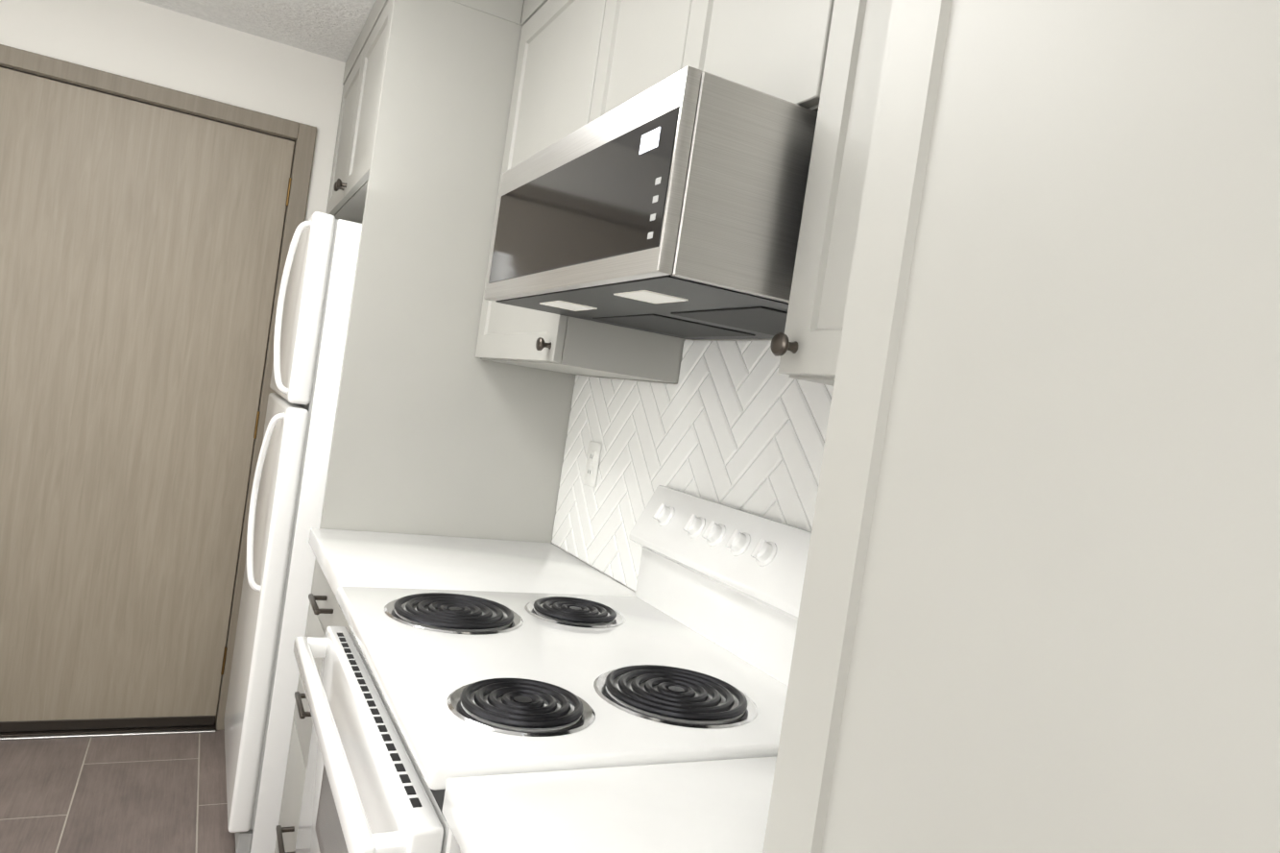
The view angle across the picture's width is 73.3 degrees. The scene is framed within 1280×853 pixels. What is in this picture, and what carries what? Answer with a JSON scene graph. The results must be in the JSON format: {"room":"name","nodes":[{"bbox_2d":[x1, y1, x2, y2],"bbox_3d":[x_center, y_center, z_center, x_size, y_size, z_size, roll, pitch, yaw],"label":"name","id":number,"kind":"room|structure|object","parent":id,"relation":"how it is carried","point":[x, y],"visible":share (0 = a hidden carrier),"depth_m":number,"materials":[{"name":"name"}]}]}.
{"room":"kitchen","nodes":[
{"label":"kitchen","id":0,"kind":"room"},
{"bbox_2d":[0,729,235,852],"bbox_3d":[-0.859,1.225,0.214,3.080,0.060,5.685,8,1,-27],"label":"floor","id":1,"kind":"structure","parent":0,"point":[154,793],"depth_m":2.45,"materials":[{"name":"tile"}]},
{"bbox_2d":[223,211,362,852],"bbox_3d":[-0.826,0.287,2.657,0.733,1.695,0.740,8,1,-27],"label":"fridge","id":2,"kind":"object","parent":1,"relation":"on","point":[311,323],"visible":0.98,"depth_m":2.22,"materials":[{"name":"white metal"}]},
{"bbox_2d":[275,560,348,852],"bbox_3d":[-0.474,0.779,2.026,0.661,0.854,0.608,8,1,-27],"label":"base cabinet","id":3,"kind":"object","parent":1,"relation":"on","point":[325,611],"visible":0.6,"depth_m":1.98,"materials":[{"name":"paint"}]},
{"bbox_2d":[308,528,635,597],"bbox_3d":[-0.402,0.336,2.019,0.648,0.039,0.608,8,1,-27],"label":"countertop","id":4,"kind":"structure","parent":3,"relation":"on","point":[350,558],"depth_m":1.97,"materials":[{"name":"stone"}]},
{"bbox_2d":[274,0,576,852],"bbox_3d":[-0.709,-0.022,2.708,0.652,2.338,0.956,8,1,-27],"label":"tall cabinet","id":5,"kind":"object","parent":1,"relation":"on","point":[440,428],"visible":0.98,"depth_m":2.24,"materials":[{"name":"paint"}]},
{"bbox_2d":[293,484,811,852],"bbox_3d":[-0.178,0.687,1.389,0.712,1.150,0.762,8,1,-27],"label":"stove","id":6,"kind":"object","parent":1,"relation":"on","point":[416,698],"visible":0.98,"depth_m":1.30,"materials":[{"name":"metal"}]},
{"bbox_2d":[762,0,1279,852],"bbox_3d":[0.469,0.201,0.549,0.472,2.338,0.667,8,1,-27],"label":"pantry cabinet","id":7,"kind":"object","parent":1,"relation":"on","point":[1039,611],"visible":1,"depth_m":0.56,"materials":[{"name":"paint"}]},
{"bbox_3d":[0.068,0.883,0.942,0.661,0.854,0.272,8,1,-27],"label":"base cabinet","id":8,"kind":"object","parent":1,"relation":"on","visible":0},
{"bbox_2d":[442,755,776,852],"bbox_3d":[0.139,0.440,0.935,0.648,0.039,0.272,8,1,-27],"label":"countertop","id":9,"kind":"structure","parent":8,"relation":"on","point":[719,806],"depth_m":0.89,"materials":[{"name":"stone"}]},
{"bbox_2d":[0,0,345,220],"bbox_3d":[-1.927,-0.202,2.676,2.880,2.340,0.100,8,1,-27],"label":"wall","id":10,"kind":"structure","parent":0,"point":[146,42],"depth_m":2.77,"materials":[{"name":"white paint"}]},
{"bbox_2d":[0,720,216,740],"bbox_3d":[-1.841,0.986,2.798,0.834,0.011,0.104,8,1,-27],"label":"door sill","id":11,"kind":"structure","parent":10,"relation":"attached to","point":[32,735],"depth_m":2.81,"materials":[{"name":"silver metal"}]},
{"bbox_2d":[0,67,294,731],"bbox_3d":[-1.677,-0.018,2.752,0.835,2.022,0.111,8,1,-27],"label":"entry door","id":12,"kind":"structure","parent":10,"relation":"in","point":[140,243],"depth_m":2.77,"materials":[{"name":"brown wood"}]},
{"bbox_2d":[0,44,316,729],"bbox_3d":[-1.700,-0.047,2.796,0.952,2.095,0.114,8,1,-27],"label":"door frame","id":13,"kind":"structure","parent":10,"relation":"attached to","point":[302,136],"depth_m":2.89,"materials":[{"name":"paint"}]},
{"bbox_2d":[138,0,376,62],"bbox_3d":[-0.509,-1.149,0.161,3.080,0.060,5.685,8,1,-27],"label":"ceiling","id":14,"kind":"structure","parent":0,"point":[331,29],"depth_m":2.68,"materials":[{"name":"white paint"}]},
{"bbox_2d":[552,338,772,591],"bbox_3d":[0.633,0.217,0.862,0.100,2.340,5.685,8,1,-27],"label":"wall","id":15,"kind":"structure","parent":0,"point":[672,383],"depth_m":1.90,"materials":[{"name":"white paint"}]},
{"bbox_2d":[474,0,685,383],"bbox_3d":[-0.108,-0.614,2.083,0.298,0.964,0.593,8,1,-27],"label":"upper cabinet","id":16,"kind":"object","parent":15,"relation":"attached to","point":[580,63],"depth_m":1.94,"materials":[{"name":"paint"}]},
{"bbox_2d":[551,340,833,590],"bbox_3d":[0.161,0.115,1.692,0.005,0.572,1.654,8,1,-27],"label":"tile backsplash","id":17,"kind":"structure","parent":15,"relation":"attached to","point":[741,424],"depth_m":1.81,"materials":[{"name":"tile"}]},
{"bbox_2d":[583,440,601,486],"bbox_3d":[-0.125,0.097,2.238,0.008,0.114,0.070,8,1,-27],"label":"electrical outlet plate","id":18,"kind":"object","parent":17,"relation":"attached to","point":[592,463],"visible":1,"depth_m":2.23,"materials":[{"name":"plastic"}]},
{"bbox_2d":[581,0,827,126],"bbox_3d":[0.223,-0.726,1.469,0.298,0.619,0.778,8,1,-27],"label":"upper cabinet","id":19,"kind":"object","parent":15,"relation":"attached to","point":[771,47],"depth_m":1.35,"materials":[{"name":"paint"}]},
{"bbox_2d":[484,66,817,339],"bbox_3d":[0.083,-0.305,1.438,0.470,0.250,0.720,8,1,-27],"label":"over-the-range microwave","id":20,"kind":"object","parent":19,"relation":"attached to","point":[672,205],"visible":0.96,"depth_m":1.09,"materials":[{"name":"silver metal"}]},
{"bbox_2d":[770,0,892,385],"bbox_3d":[0.434,-0.510,0.999,0.298,0.964,0.285,8,1,-27],"label":"upper cabinet","id":21,"kind":"object","parent":15,"relation":"attached to","point":[856,33],"depth_m":1.02,"materials":[{"name":"paint"}]}
]}

